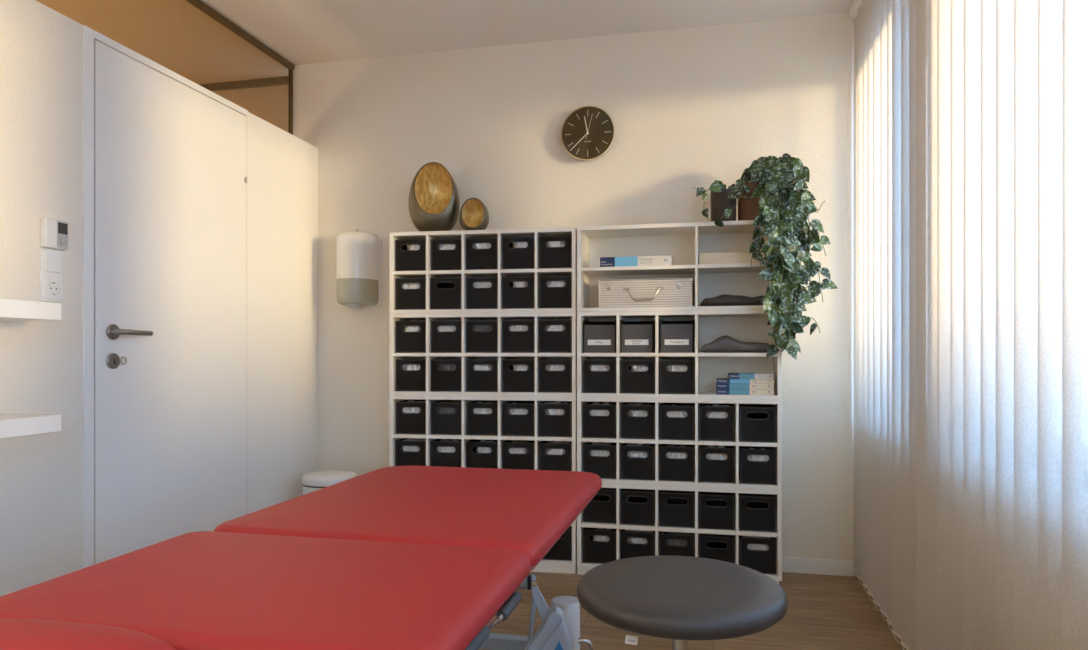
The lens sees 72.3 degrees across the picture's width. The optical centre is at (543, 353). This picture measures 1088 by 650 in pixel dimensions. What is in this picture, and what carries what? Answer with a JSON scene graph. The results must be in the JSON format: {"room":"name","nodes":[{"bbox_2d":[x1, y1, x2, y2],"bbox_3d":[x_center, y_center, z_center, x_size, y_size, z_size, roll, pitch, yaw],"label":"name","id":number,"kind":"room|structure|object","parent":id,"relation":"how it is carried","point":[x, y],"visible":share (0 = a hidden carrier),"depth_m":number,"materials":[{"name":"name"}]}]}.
{"room":"examination room","nodes":[
{"label":"examination room","id":0,"kind":"room"},
{"bbox_2d":[0,0,317,596],"bbox_3d":[-1.944,-0.044,0.866,0.151,2.060,6.224,0,0,13],"label":"wall","id":1,"kind":"structure","parent":0,"point":[41,48],"depth_m":2.38,"materials":[{"name":"paint"}]},
{"bbox_2d":[0,413,61,438],"bbox_3d":[-1.584,0.192,1.518,0.260,0.047,1.156,0,0,13],"label":"floating shelf","id":2,"kind":"object","parent":1,"relation":"attached to","point":[11,424],"visible":1,"depth_m":1.97,"materials":[{"name":"white paint"}]},
{"bbox_2d":[0,298,61,320],"bbox_3d":[-1.584,-0.115,1.518,0.260,0.048,1.156,0,0,13],"label":"floating shelf","id":3,"kind":"object","parent":1,"relation":"attached to","point":[10,309],"visible":1,"depth_m":1.97,"materials":[{"name":"white paint"}]},
{"bbox_2d":[40,248,62,302],"bbox_3d":[-1.528,-0.242,2.316,0.013,0.162,0.079,0,0,13],"label":"switch plate","id":4,"kind":"object","parent":1,"relation":"attached to","point":[51,261],"visible":1,"depth_m":2.31,"materials":[{"name":"white plastic"}]},
{"bbox_2d":[40,218,67,249],"bbox_3d":[-1.520,-0.371,2.316,0.028,0.090,0.081,0,0,13],"label":"thermostat","id":5,"kind":"object","parent":1,"relation":"attached to","point":[53,232],"visible":1,"depth_m":2.30,"materials":[{"name":"white plastic"}]},
{"bbox_2d":[83,25,247,567],"bbox_3d":[-1.455,-0.044,2.875,0.210,2.060,0.878,0,0,13],"label":"door","id":6,"kind":"structure","parent":1,"relation":"in","point":[165,154],"depth_m":2.77,"materials":[{"name":"white paint"}]},
{"bbox_2d":[186,0,294,134],"bbox_3d":[-2.015,-1.294,0.882,0.028,0.440,6.224,0,0,13],"label":"window","id":7,"kind":"structure","parent":1,"relation":"in","point":[199,4],"depth_m":3.62,"materials":[{"name":"wood"}]},
{"bbox_2d":[212,85,287,131],"bbox_3d":[-2.229,-0.264,4.334,1.925,2.500,0.100,0,0,13],"label":"wall","id":8,"kind":"structure","parent":0,"point":[269,103],"depth_m":4.13,"materials":[{"name":"brown paint"}]},
{"bbox_2d":[198,76,287,90],"bbox_3d":[-2.244,-1.496,4.274,1.924,0.036,0.025,0,0,13],"label":"trim","id":9,"kind":"structure","parent":8,"relation":"attached to","point":[275,81],"depth_m":4.13,"materials":[{"name":"brown wood"}]},
{"bbox_2d":[36,0,853,83],"bbox_3d":[-1.389,-1.564,0.881,5.100,0.100,6.700,0,0,13],"label":"ceiling","id":10,"kind":"structure","parent":0,"point":[301,32],"depth_m":3.42,"materials":[{"name":"beige paint"}]},
{"bbox_2d":[850,0,1087,649],"bbox_3d":[0.885,-0.273,1.139,0.050,2.481,4.415,0,0,13],"label":"vertical blind","id":11,"kind":"object","parent":10,"relation":"hanging from","point":[971,116],"visible":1,"depth_m":1.81,"materials":[{"name":"fabric"}]},
{"bbox_2d":[293,12,857,575],"bbox_3d":[0.225,-0.264,3.625,3.173,2.500,0.120,0,0,13],"label":"wall","id":12,"kind":"structure","parent":0,"point":[690,108],"depth_m":3.54,"materials":[{"name":"paint"}]},
{"bbox_2d":[336,229,381,308],"bbox_3d":[-0.948,-0.428,3.745,0.210,0.402,0.166,0,0,13],"label":"dispenser","id":13,"kind":"object","parent":12,"relation":"attached to","point":[358,253],"visible":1,"depth_m":3.68,"materials":[{"name":"white plastic"}]},
{"bbox_2d":[561,106,614,160],"bbox_3d":[0.211,-1.042,3.542,0.255,0.255,0.046,0,0,13],"label":"wall clock","id":14,"kind":"object","parent":12,"relation":"attached to","point":[588,132],"visible":1,"depth_m":3.52,"materials":[{"name":"black metal"}]},
{"bbox_2d":[782,557,852,576],"bbox_3d":[1.215,0.952,3.331,0.312,0.068,0.012,0,0,13],"label":"baseboard","id":15,"kind":"structure","parent":12,"relation":"attached to","point":[789,564],"depth_m":3.32,"materials":[{"name":"white paint"}]},
{"bbox_2d":[478,572,905,649],"bbox_3d":[-1.427,1.016,0.941,5.200,0.060,6.800,0,0,13],"label":"floor","id":16,"kind":"structure","parent":0,"point":[824,612],"depth_m":2.71,"materials":[{"name":"brown wood"}]},
{"bbox_2d":[0,466,601,649],"bbox_3d":[-0.394,0.676,1.554,0.841,0.619,2.062,0,0,13],"label":"massage table","id":17,"kind":"object","parent":16,"relation":"on","point":[394,557],"visible":1,"depth_m":1.32,"materials":[{"name":"red leather"}]},
{"bbox_2d":[301,470,356,494],"bbox_3d":[-1.032,0.778,3.577,0.262,0.416,0.257,0,0,-34],"label":"pedal bin","id":18,"kind":"object","parent":16,"relation":"on","point":[312,481],"visible":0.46,"depth_m":3.49,"materials":[{"name":"white plastic"}]},
{"bbox_2d":[530,565,576,573],"bbox_3d":[-0.272,0.971,3.511,0.874,0.030,0.222,0,0,9],"label":"plinth","id":19,"kind":"object","parent":16,"relation":"on","point":[539,568],"visible":0.2,"depth_m":3.35,"materials":[{"name":"white laminate"}]},
{"bbox_2d":[538,518,576,566],"bbox_3d":[-0.271,0.765,3.516,0.874,0.380,0.232,0,0,9],"label":"shelf unit","id":20,"kind":"object","parent":16,"relation":"on","point":[573,563],"visible":0.02,"depth_m":3.34,"materials":[{"name":"white laminate"}]},
{"bbox_2d":[389,395,576,470],"bbox_3d":[-0.271,0.385,3.516,0.874,0.380,0.232,0,0,9],"label":"shelf unit","id":21,"kind":"object","parent":20,"relation":"on","point":[393,399],"visible":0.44,"depth_m":3.42,"materials":[{"name":"white laminate"}]},
{"bbox_2d":[395,438,425,465],"bbox_3d":[-0.608,0.482,3.568,0.148,0.149,0.187,0,0,9],"label":"storage bin","id":22,"kind":"object","parent":21,"relation":"on","point":[402,458],"visible":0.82,"depth_m":3.48,"materials":[{"name":"black fabric"}]},
{"bbox_2d":[402,438,425,451],"bbox_3d":[-0.613,0.441,3.541,0.126,0.082,0.110,0,0,9],"label":"folded cloth","id":23,"kind":"object","parent":22,"relation":"in","point":[405,448],"visible":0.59,"depth_m":3.50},
{"bbox_2d":[396,400,425,433],"bbox_3d":[-0.606,0.302,3.572,0.148,0.149,0.187,0,0,9],"label":"storage bin","id":24,"kind":"object","parent":21,"relation":"on","point":[406,423],"visible":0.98,"depth_m":3.48,"materials":[{"name":"black fabric"}]},
{"bbox_2d":[431,400,460,434],"bbox_3d":[-0.437,0.302,3.546,0.148,0.149,0.187,0,0,9],"label":"storage bin","id":25,"kind":"object","parent":21,"relation":"on","point":[441,423],"visible":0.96,"depth_m":3.46,"materials":[{"name":"black fabric"}]},
{"bbox_2d":[431,439,460,466],"bbox_3d":[-0.439,0.482,3.541,0.148,0.149,0.187,0,0,9],"label":"storage bin","id":26,"kind":"object","parent":21,"relation":"on","point":[444,459],"visible":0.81,"depth_m":3.45,"materials":[{"name":"black fabric"}]},
{"bbox_2d":[466,439,497,467],"bbox_3d":[-0.272,0.482,3.521,0.148,0.149,0.187,0,0,9],"label":"storage bin","id":27,"kind":"object","parent":21,"relation":"on","point":[474,459],"visible":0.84,"depth_m":3.43,"materials":[{"name":"black fabric"}]},
{"bbox_2d":[467,400,497,435],"bbox_3d":[-0.269,0.302,3.521,0.148,0.149,0.187,0,0,9],"label":"storage bin","id":28,"kind":"object","parent":21,"relation":"on","point":[477,424],"visible":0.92,"depth_m":3.43,"materials":[{"name":"black fabric"}]},
{"bbox_2d":[389,312,576,396],"bbox_3d":[-0.271,0.005,3.516,0.874,0.380,0.232,0,0,9],"label":"shelf unit","id":29,"kind":"object","parent":21,"relation":"on","point":[462,317],"visible":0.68,"depth_m":3.43,"materials":[{"name":"white laminate"}]},
{"bbox_2d":[396,359,425,390],"bbox_3d":[-0.606,0.102,3.571,0.148,0.149,0.187,0,0,9],"label":"storage bin","id":30,"kind":"object","parent":29,"relation":"on","point":[406,380],"visible":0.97,"depth_m":3.48,"materials":[{"name":"black fabric"}]},
{"bbox_2d":[396,321,425,352],"bbox_3d":[-0.606,-0.078,3.568,0.148,0.149,0.187,0,0,9],"label":"storage bin","id":31,"kind":"object","parent":29,"relation":"on","point":[406,342],"visible":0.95,"depth_m":3.48,"materials":[{"name":"black fabric"}]},
{"bbox_2d":[431,359,460,391],"bbox_3d":[-0.438,0.102,3.548,0.148,0.149,0.187,0,0,9],"label":"storage bin","id":32,"kind":"object","parent":29,"relation":"on","point":[441,380],"visible":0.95,"depth_m":3.46,"materials":[{"name":"black fabric"}]},
{"bbox_2d":[431,321,460,352],"bbox_3d":[-0.439,-0.078,3.547,0.148,0.149,0.187,0,0,9],"label":"storage bin","id":33,"kind":"object","parent":29,"relation":"on","point":[441,342],"visible":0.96,"depth_m":3.46,"materials":[{"name":"black fabric"}]},
{"bbox_2d":[466,320,497,352],"bbox_3d":[-0.271,-0.078,3.518,0.148,0.149,0.187,0,0,8],"label":"storage bin","id":34,"kind":"object","parent":29,"relation":"on","point":[476,341],"visible":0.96,"depth_m":3.43,"materials":[{"name":"black fabric"}]},
{"bbox_2d":[467,359,497,391],"bbox_3d":[-0.270,0.102,3.521,0.148,0.149,0.187,0,0,8],"label":"storage bin","id":35,"kind":"object","parent":29,"relation":"on","point":[477,381],"visible":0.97,"depth_m":3.43,"materials":[{"name":"black fabric"}]},
{"bbox_2d":[389,227,576,313],"bbox_3d":[-0.271,-0.375,3.516,0.874,0.380,0.232,0,0,9],"label":"shelf unit","id":36,"kind":"object","parent":29,"relation":"on","point":[463,273],"visible":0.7,"depth_m":3.42,"materials":[{"name":"white laminate"}]},
{"bbox_2d":[395,239,425,270],"bbox_3d":[-0.608,-0.458,3.568,0.148,0.149,0.187,0,0,9],"label":"storage bin","id":37,"kind":"object","parent":36,"relation":"on","point":[405,260],"visible":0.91,"depth_m":3.48,"materials":[{"name":"black fabric"}]},
{"bbox_2d":[396,278,425,309],"bbox_3d":[-0.606,-0.278,3.567,0.148,0.149,0.187,0,0,9],"label":"storage bin","id":38,"kind":"object","parent":36,"relation":"on","point":[406,299],"visible":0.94,"depth_m":3.48,"materials":[{"name":"black fabric"}]},
{"bbox_2d":[409,162,459,230],"bbox_3d":[-0.523,-0.732,3.555,0.243,0.334,0.156,0,0,1],"label":"lantern","id":39,"kind":"object","parent":36,"relation":"on","point":[434,200],"visible":0.96,"depth_m":3.52,"materials":[{"name":"wood"}]},
{"bbox_2d":[430,277,460,309],"bbox_3d":[-0.440,-0.278,3.541,0.148,0.149,0.187,0,0,9],"label":"storage bin","id":40,"kind":"object","parent":36,"relation":"on","point":[445,292],"visible":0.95,"depth_m":3.45,"materials":[{"name":"black fabric"}]},
{"bbox_2d":[431,238,460,270],"bbox_3d":[-0.437,-0.458,3.548,0.148,0.149,0.187,0,0,9],"label":"storage bin","id":41,"kind":"object","parent":36,"relation":"on","point":[440,259],"visible":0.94,"depth_m":3.46,"materials":[{"name":"black fabric"}]},
{"bbox_2d":[459,198,488,229],"bbox_3d":[-0.327,-0.646,3.500,0.139,0.163,0.110,0,0,3],"label":"lantern","id":42,"kind":"object","parent":36,"relation":"on","point":[474,215],"visible":0.91,"depth_m":3.49,"materials":[{"name":"wood"}]},
{"bbox_2d":[466,237,497,269],"bbox_3d":[-0.273,-0.458,3.518,0.148,0.149,0.187,0,0,9],"label":"storage bin","id":43,"kind":"object","parent":36,"relation":"on","point":[476,259],"visible":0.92,"depth_m":3.43,"materials":[{"name":"black fabric"}]},
{"bbox_2d":[466,277,497,308],"bbox_3d":[-0.270,-0.278,3.518,0.148,0.149,0.187,0,0,9],"label":"storage bin","id":44,"kind":"object","parent":36,"relation":"on","point":[476,298],"visible":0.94,"depth_m":3.43,"materials":[{"name":"black fabric"}]},
{"bbox_2d":[502,276,534,308],"bbox_3d":[-0.105,-0.278,3.489,0.148,0.149,0.187,0,0,9],"label":"storage bin","id":45,"kind":"object","parent":36,"relation":"on","point":[512,297],"visible":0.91,"depth_m":3.40,"materials":[{"name":"black fabric"}]},
{"bbox_2d":[502,236,534,268],"bbox_3d":[-0.103,-0.458,3.488,0.148,0.149,0.187,0,0,9],"label":"storage bin","id":46,"kind":"object","parent":36,"relation":"on","point":[512,258],"visible":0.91,"depth_m":3.40,"materials":[{"name":"black fabric"}]},
{"bbox_2d":[539,235,571,268],"bbox_3d":[0.067,-0.458,3.464,0.148,0.149,0.187,0,0,9],"label":"storage bin","id":47,"kind":"object","parent":36,"relation":"on","point":[549,257],"visible":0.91,"depth_m":3.37,"materials":[{"name":"black fabric"}]},
{"bbox_2d":[539,275,571,307],"bbox_3d":[0.067,-0.278,3.467,0.148,0.149,0.187,0,0,9],"label":"storage bin","id":48,"kind":"object","parent":36,"relation":"on","point":[549,297],"visible":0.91,"depth_m":3.38,"materials":[{"name":"black fabric"}]},
{"bbox_2d":[502,320,534,352],"bbox_3d":[-0.103,-0.078,3.488,0.148,0.149,0.187,0,0,9],"label":"storage bin","id":49,"kind":"object","parent":29,"relation":"on","point":[512,341],"visible":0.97,"depth_m":3.40,"materials":[{"name":"black fabric"}]},
{"bbox_2d":[503,359,534,391],"bbox_3d":[-0.102,0.102,3.491,0.148,0.149,0.187,0,0,9],"label":"storage bin","id":50,"kind":"object","parent":29,"relation":"on","point":[513,381],"visible":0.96,"depth_m":3.40,"materials":[{"name":"black fabric"}]},
{"bbox_2d":[539,359,571,392],"bbox_3d":[0.064,0.102,3.466,0.148,0.149,0.187,0,0,9],"label":"storage bin","id":51,"kind":"object","parent":29,"relation":"on","point":[549,381],"visible":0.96,"depth_m":3.38,"materials":[{"name":"black fabric"}]},
{"bbox_2d":[539,320,571,352],"bbox_3d":[0.064,-0.078,3.465,0.148,0.149,0.187,0,0,9],"label":"storage bin","id":52,"kind":"object","parent":29,"relation":"on","point":[549,341],"visible":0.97,"depth_m":3.37,"materials":[{"name":"black fabric"}]},
{"bbox_2d":[502,401,534,435],"bbox_3d":[-0.105,0.302,3.490,0.148,0.149,0.187,0,0,8],"label":"storage bin","id":53,"kind":"object","parent":21,"relation":"on","point":[512,424],"visible":0.95,"depth_m":3.40,"materials":[{"name":"black fabric"}]},
{"bbox_2d":[502,440,534,469],"bbox_3d":[-0.104,0.482,3.496,0.148,0.149,0.187,0,0,9],"label":"storage bin","id":54,"kind":"object","parent":21,"relation":"on","point":[526,461],"visible":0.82,"depth_m":3.41,"materials":[{"name":"black fabric"}]},
{"bbox_2d":[539,401,571,436],"bbox_3d":[0.063,0.302,3.462,0.148,0.149,0.187,0,0,9],"label":"storage bin","id":55,"kind":"object","parent":21,"relation":"on","point":[549,425],"visible":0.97,"depth_m":3.37,"materials":[{"name":"black fabric"}]},
{"bbox_2d":[544,401,566,414],"bbox_3d":[0.061,0.264,3.431,0.122,0.085,0.113,0,0,9],"label":"folded cloth","id":56,"kind":"object","parent":55,"relation":"in","point":[547,411],"visible":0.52,"depth_m":3.39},
{"bbox_2d":[539,441,571,470],"bbox_3d":[0.065,0.482,3.464,0.148,0.149,0.187,0,0,9],"label":"storage bin","id":57,"kind":"object","parent":21,"relation":"on","point":[546,461],"visible":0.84,"depth_m":3.37,"materials":[{"name":"black fabric"}]},
{"bbox_2d":[546,441,569,454],"bbox_3d":[0.059,0.446,3.438,0.122,0.085,0.113,0,0,9],"label":"folded cloth","id":58,"kind":"object","parent":57,"relation":"in","point":[548,451],"visible":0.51,"depth_m":3.39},
{"bbox_2d":[542,526,571,560],"bbox_3d":[0.066,0.862,3.468,0.148,0.149,0.187,0,0,9],"label":"storage bin","id":59,"kind":"object","parent":20,"relation":"in","point":[562,549],"visible":0.32,"depth_m":3.37,"materials":[{"name":"black fabric"}]},
{"bbox_2d":[577,484,781,580],"bbox_3d":[0.598,0.765,3.334,0.874,0.380,0.232,0,0,13],"label":"shelf unit","id":60,"kind":"object","parent":16,"relation":"on","point":[657,528],"visible":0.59,"depth_m":3.22,"materials":[{"name":"white laminate"}]},
{"bbox_2d":[583,527,615,563],"bbox_3d":[0.267,0.862,3.412,0.148,0.149,0.187,0,0,13],"label":"storage bin","id":61,"kind":"object","parent":60,"relation":"on","point":[600,552],"visible":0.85,"depth_m":3.32,"materials":[{"name":"black fabric"}]},
{"bbox_2d":[583,488,615,523],"bbox_3d":[0.270,0.682,3.415,0.148,0.149,0.187,0,0,13],"label":"storage bin","id":62,"kind":"object","parent":60,"relation":"on","point":[602,508],"visible":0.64,"depth_m":3.33,"materials":[{"name":"black fabric"}]},
{"bbox_2d":[620,488,654,525],"bbox_3d":[0.431,0.682,3.375,0.148,0.149,0.187,0,0,12],"label":"storage bin","id":63,"kind":"object","parent":60,"relation":"on","point":[637,506],"visible":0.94,"depth_m":3.29,"materials":[{"name":"black fabric"}]},
{"bbox_2d":[620,529,654,558],"bbox_3d":[0.431,0.862,3.371,0.148,0.149,0.187,0,0,13],"label":"storage bin","id":64,"kind":"object","parent":60,"relation":"on","point":[627,550],"visible":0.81,"depth_m":3.28,"materials":[{"name":"black fabric"}]},
{"bbox_2d":[625,530,652,543],"bbox_3d":[0.426,0.825,3.341,0.122,0.085,0.113,0,0,13],"label":"folded cloth","id":65,"kind":"object","parent":64,"relation":"in","point":[630,539],"visible":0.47,"depth_m":3.30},
{"bbox_2d":[660,490,694,527],"bbox_3d":[0.600,0.682,3.337,0.148,0.149,0.187,0,0,13],"label":"storage bin","id":66,"kind":"object","parent":60,"relation":"on","point":[677,508],"visible":0.97,"depth_m":3.25,"materials":[{"name":"black fabric"}]},
{"bbox_2d":[660,531,694,556],"bbox_3d":[0.599,0.862,3.338,0.148,0.149,0.187,0,0,13],"label":"storage bin","id":67,"kind":"object","parent":60,"relation":"on","point":[665,549],"visible":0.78,"depth_m":3.25,"materials":[{"name":"black fabric"}]},
{"bbox_2d":[666,532,689,545],"bbox_3d":[0.594,0.827,3.309,0.127,0.084,0.112,0,0,13],"label":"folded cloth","id":68,"kind":"object","parent":67,"relation":"in","point":[669,541],"visible":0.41,"depth_m":3.27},
{"bbox_2d":[577,397,781,490],"bbox_3d":[0.598,0.385,3.334,0.874,0.380,0.232,0,0,13],"label":"shelf unit","id":69,"kind":"object","parent":60,"relation":"on","point":[618,440],"visible":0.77,"depth_m":3.22,"materials":[{"name":"white laminate"}]},
{"bbox_2d":[583,402,615,437],"bbox_3d":[0.267,0.302,3.411,0.148,0.149,0.187,0,0,13],"label":"storage bin","id":70,"kind":"object","parent":69,"relation":"on","point":[593,426],"visible":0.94,"depth_m":3.32,"materials":[{"name":"black fabric"}]},
{"bbox_2d":[583,442,615,478],"bbox_3d":[0.267,0.482,3.409,0.148,0.149,0.187,0,0,12],"label":"storage bin","id":71,"kind":"object","parent":69,"relation":"on","point":[603,466],"visible":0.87,"depth_m":3.32,"materials":[{"name":"black fabric"}]},
{"bbox_2d":[590,442,610,455],"bbox_3d":[0.260,0.446,3.381,0.129,0.084,0.109,0,0,13],"label":"folded cloth","id":72,"kind":"object","parent":71,"relation":"in","point":[592,452],"visible":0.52,"depth_m":3.34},
{"bbox_2d":[621,402,654,438],"bbox_3d":[0.435,0.302,3.377,0.148,0.149,0.187,0,0,13],"label":"storage bin","id":73,"kind":"object","parent":69,"relation":"on","point":[632,427],"visible":0.96,"depth_m":3.29,"materials":[{"name":"black fabric"}]},
{"bbox_2d":[621,443,654,480],"bbox_3d":[0.433,0.482,3.371,0.148,0.149,0.187,0,0,13],"label":"storage bin","id":74,"kind":"object","parent":69,"relation":"on","point":[632,468],"visible":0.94,"depth_m":3.28,"materials":[{"name":"black fabric"}]},
{"bbox_2d":[626,443,649,457],"bbox_3d":[0.428,0.448,3.340,0.122,0.085,0.113,0,0,13],"label":"folded cloth","id":75,"kind":"object","parent":74,"relation":"in","point":[630,453],"visible":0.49,"depth_m":3.30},
{"bbox_2d":[660,403,694,439],"bbox_3d":[0.600,0.302,3.336,0.148,0.149,0.187,0,0,13],"label":"storage bin","id":76,"kind":"object","parent":69,"relation":"on","point":[671,428],"visible":0.98,"depth_m":3.25,"materials":[{"name":"black fabric"}]},
{"bbox_2d":[660,444,694,481],"bbox_3d":[0.599,0.482,3.340,0.148,0.149,0.187,0,0,12],"label":"storage bin","id":77,"kind":"object","parent":69,"relation":"on","point":[671,469],"visible":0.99,"depth_m":3.25,"materials":[{"name":"black fabric"}]},
{"bbox_2d":[577,310,781,399],"bbox_3d":[0.598,0.005,3.334,0.874,0.380,0.232,0,0,13],"label":"shelf unit","id":78,"kind":"object","parent":69,"relation":"on","point":[741,325],"visible":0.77,"depth_m":3.35,"materials":[{"name":"white laminate"}]},
{"bbox_2d":[583,359,615,392],"bbox_3d":[0.268,0.102,3.410,0.148,0.149,0.187,0,0,13],"label":"storage bin","id":79,"kind":"object","parent":78,"relation":"on","point":[593,381],"visible":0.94,"depth_m":3.32,"materials":[{"name":"black fabric"}]},
{"bbox_2d":[584,320,615,352],"bbox_3d":[0.267,-0.076,3.409,0.144,0.146,0.187,0,0,13],"label":"box","id":80,"kind":"object","parent":78,"relation":"on","point":[599,337],"visible":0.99,"depth_m":3.32,"materials":[{"name":"cardboard"}]},
{"bbox_2d":[621,319,654,352],"bbox_3d":[0.429,-0.076,3.373,0.144,0.146,0.187,0,0,13],"label":"box","id":81,"kind":"object","parent":78,"relation":"on","point":[636,336],"visible":1,"depth_m":3.29,"materials":[{"name":"cardboard"}]},
{"bbox_2d":[621,359,654,393],"bbox_3d":[0.435,0.102,3.374,0.148,0.149,0.187,0,0,13],"label":"storage bin","id":82,"kind":"object","parent":78,"relation":"on","point":[635,382],"visible":0.98,"depth_m":3.29,"materials":[{"name":"black fabric"}]},
{"bbox_2d":[577,220,775,311],"bbox_3d":[0.598,-0.375,3.334,0.874,0.380,0.232,0,0,13],"label":"shelf unit","id":83,"kind":"object","parent":78,"relation":"on","point":[685,242],"visible":0.61,"depth_m":3.38,"materials":[{"name":"white laminate"}]},
{"bbox_2d":[600,255,672,266],"bbox_3d":[0.412,-0.405,3.321,0.313,0.043,0.101,0,0,13],"label":"carton","id":84,"kind":"object","parent":83,"relation":"on","point":[634,260],"visible":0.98,"depth_m":3.27,"materials":[{"name":"blue"}]},
{"bbox_2d":[599,278,692,307],"bbox_3d":[0.460,-0.266,3.345,0.408,0.124,0.211,0,0,13],"label":"case","id":85,"kind":"object","parent":83,"relation":"on","point":[662,292],"visible":0.99,"depth_m":3.27,"materials":[{"name":"silver metal"}]},
{"bbox_2d":[694,179,750,226],"bbox_3d":[0.769,-0.650,3.231,0.216,0.231,0.234,0,0,4],"label":"vine","id":86,"kind":"object","parent":83,"relation":"on","point":[724,202],"visible":0.97,"depth_m":3.21,"materials":[{"name":"plant"}]},
{"bbox_2d":[710,189,736,221],"bbox_3d":[0.787,-0.638,3.267,0.112,0.144,0.112,0,0,13],"label":"pot","id":87,"kind":"object","parent":83,"relation":"on","point":[720,202],"depth_m":3.22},
{"bbox_2d":[700,252,763,263],"bbox_3d":[0.840,-0.410,3.278,0.302,0.052,0.151,0,0,13],"label":"carton","id":88,"kind":"object","parent":83,"relation":"on","point":[729,257],"visible":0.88,"depth_m":3.21,"materials":[{"name":"grey"}]},
{"bbox_2d":[700,294,763,305],"bbox_3d":[0.848,-0.230,3.272,0.316,0.053,0.185,0,0,13],"label":"folded blanket","id":89,"kind":"object","parent":83,"relation":"on","point":[721,300],"visible":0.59,"depth_m":3.19,"materials":[{"name":"fabric"}]},
{"bbox_2d":[737,153,837,359],"bbox_3d":[0.972,-0.414,3.139,0.316,0.881,0.403,0,0,-21],"label":"trailing plant","id":90,"kind":"object","parent":83,"relation":"on","point":[779,203],"visible":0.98,"depth_m":3.02,"materials":[{"name":"green plant"}]},
{"bbox_2d":[660,319,694,352],"bbox_3d":[0.598,-0.076,3.334,0.144,0.146,0.187,0,0,13],"label":"box","id":91,"kind":"object","parent":78,"relation":"on","point":[675,336],"visible":1,"depth_m":3.25,"materials":[{"name":"cardboard"}]},
{"bbox_2d":[660,359,694,393],"bbox_3d":[0.601,0.102,3.341,0.148,0.149,0.187,0,0,12],"label":"storage bin","id":92,"kind":"object","parent":78,"relation":"on","point":[671,382],"visible":0.99,"depth_m":3.25,"materials":[{"name":"black fabric"}]},
{"bbox_2d":[700,335,768,352],"bbox_3d":[0.843,-0.042,3.273,0.310,0.076,0.185,0,0,13],"label":"pillow","id":93,"kind":"object","parent":78,"relation":"on","point":[723,344],"visible":0.92,"depth_m":3.20,"materials":[{"name":"fabric"}]},
{"bbox_2d":[716,389,773,394],"bbox_3d":[0.873,0.165,3.245,0.238,0.024,0.121,0,0,13],"label":"carton","id":94,"kind":"object","parent":78,"relation":"on","point":[718,391],"visible":0.92,"depth_m":3.19,"materials":[{"name":"blue"}]},
{"bbox_2d":[716,382,773,388],"bbox_3d":[0.873,0.140,3.247,0.239,0.024,0.121,0,0,13],"label":"carton","id":95,"kind":"object","parent":94,"relation":"on","point":[718,385],"visible":0.96,"depth_m":3.19,"materials":[{"name":"blue"}]},
{"bbox_2d":[717,378,773,383],"bbox_3d":[0.875,0.119,3.244,0.238,0.017,0.121,0,0,13],"label":"carton","id":96,"kind":"object","parent":95,"relation":"on","point":[719,380],"visible":0.99,"depth_m":3.19,"materials":[{"name":"blue"}]},
{"bbox_2d":[728,373,772,378],"bbox_3d":[0.898,0.098,3.241,0.183,0.024,0.121,0,0,13],"label":"carton","id":97,"kind":"object","parent":96,"relation":"on","point":[730,375],"visible":1,"depth_m":3.19,"materials":[{"name":"blue"}]},
{"bbox_2d":[699,445,733,482],"bbox_3d":[0.765,0.482,3.301,0.148,0.149,0.187,0,0,13],"label":"storage bin","id":98,"kind":"object","parent":69,"relation":"on","point":[715,471],"visible":0.96,"depth_m":3.21,"materials":[{"name":"black fabric"}]},
{"bbox_2d":[705,445,726,459],"bbox_3d":[0.756,0.447,3.272,0.129,0.086,0.111,0,0,13],"label":"folded cloth","id":99,"kind":"object","parent":98,"relation":"in","point":[710,456],"visible":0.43,"depth_m":3.23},
{"bbox_2d":[699,403,734,440],"bbox_3d":[0.765,0.302,3.298,0.148,0.149,0.187,0,0,13],"label":"storage bin","id":100,"kind":"object","parent":69,"relation":"on","point":[710,429],"visible":0.98,"depth_m":3.21,"materials":[{"name":"black fabric"}]},
{"bbox_2d":[739,404,775,441],"bbox_3d":[0.927,0.302,3.259,0.148,0.149,0.187,0,0,12],"label":"storage bin","id":101,"kind":"object","parent":69,"relation":"on","point":[757,422],"visible":0.95,"depth_m":3.17,"materials":[{"name":"black fabric"}]},
{"bbox_2d":[739,446,775,484],"bbox_3d":[0.931,0.482,3.259,0.148,0.149,0.187,0,0,13],"label":"storage bin","id":102,"kind":"object","parent":69,"relation":"on","point":[750,472],"visible":0.98,"depth_m":3.17,"materials":[{"name":"black fabric"}]},
{"bbox_2d":[699,492,733,529],"bbox_3d":[0.762,0.682,3.296,0.148,0.149,0.187,0,0,13],"label":"storage bin","id":103,"kind":"object","parent":60,"relation":"on","point":[716,509],"visible":0.95,"depth_m":3.21,"materials":[{"name":"black fabric"}]},
{"bbox_2d":[699,533,733,562],"bbox_3d":[0.764,0.862,3.299,0.148,0.149,0.187,0,0,13],"label":"storage bin","id":104,"kind":"object","parent":60,"relation":"in","point":[711,546],"visible":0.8,"depth_m":3.21,"materials":[{"name":"black fabric"}]},
{"bbox_2d":[739,493,775,531],"bbox_3d":[0.927,0.682,3.258,0.148,0.149,0.187,0,0,13],"label":"storage bin","id":105,"kind":"object","parent":60,"relation":"on","point":[757,512],"visible":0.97,"depth_m":3.17,"materials":[{"name":"black fabric"}]},
{"bbox_2d":[739,535,775,574],"bbox_3d":[0.931,0.862,3.263,0.148,0.149,0.187,0,0,12],"label":"storage bin","id":106,"kind":"object","parent":60,"relation":"on","point":[762,561],"visible":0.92,"depth_m":3.17,"materials":[{"name":"black fabric"}]},
{"bbox_2d":[742,536,770,550],"bbox_3d":[0.926,0.822,3.235,0.126,0.082,0.110,0,0,13],"label":"folded cloth","id":107,"kind":"object","parent":106,"relation":"in","point":[749,546],"visible":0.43,"depth_m":3.19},
{"bbox_2d":[577,555,787,649],"bbox_3d":[0.250,0.694,1.367,0.537,0.583,0.512,0,0,13],"label":"stool","id":108,"kind":"object","parent":16,"relation":"on","point":[681,599],"visible":1,"depth_m":1.25,"materials":[{"name":"leather"}]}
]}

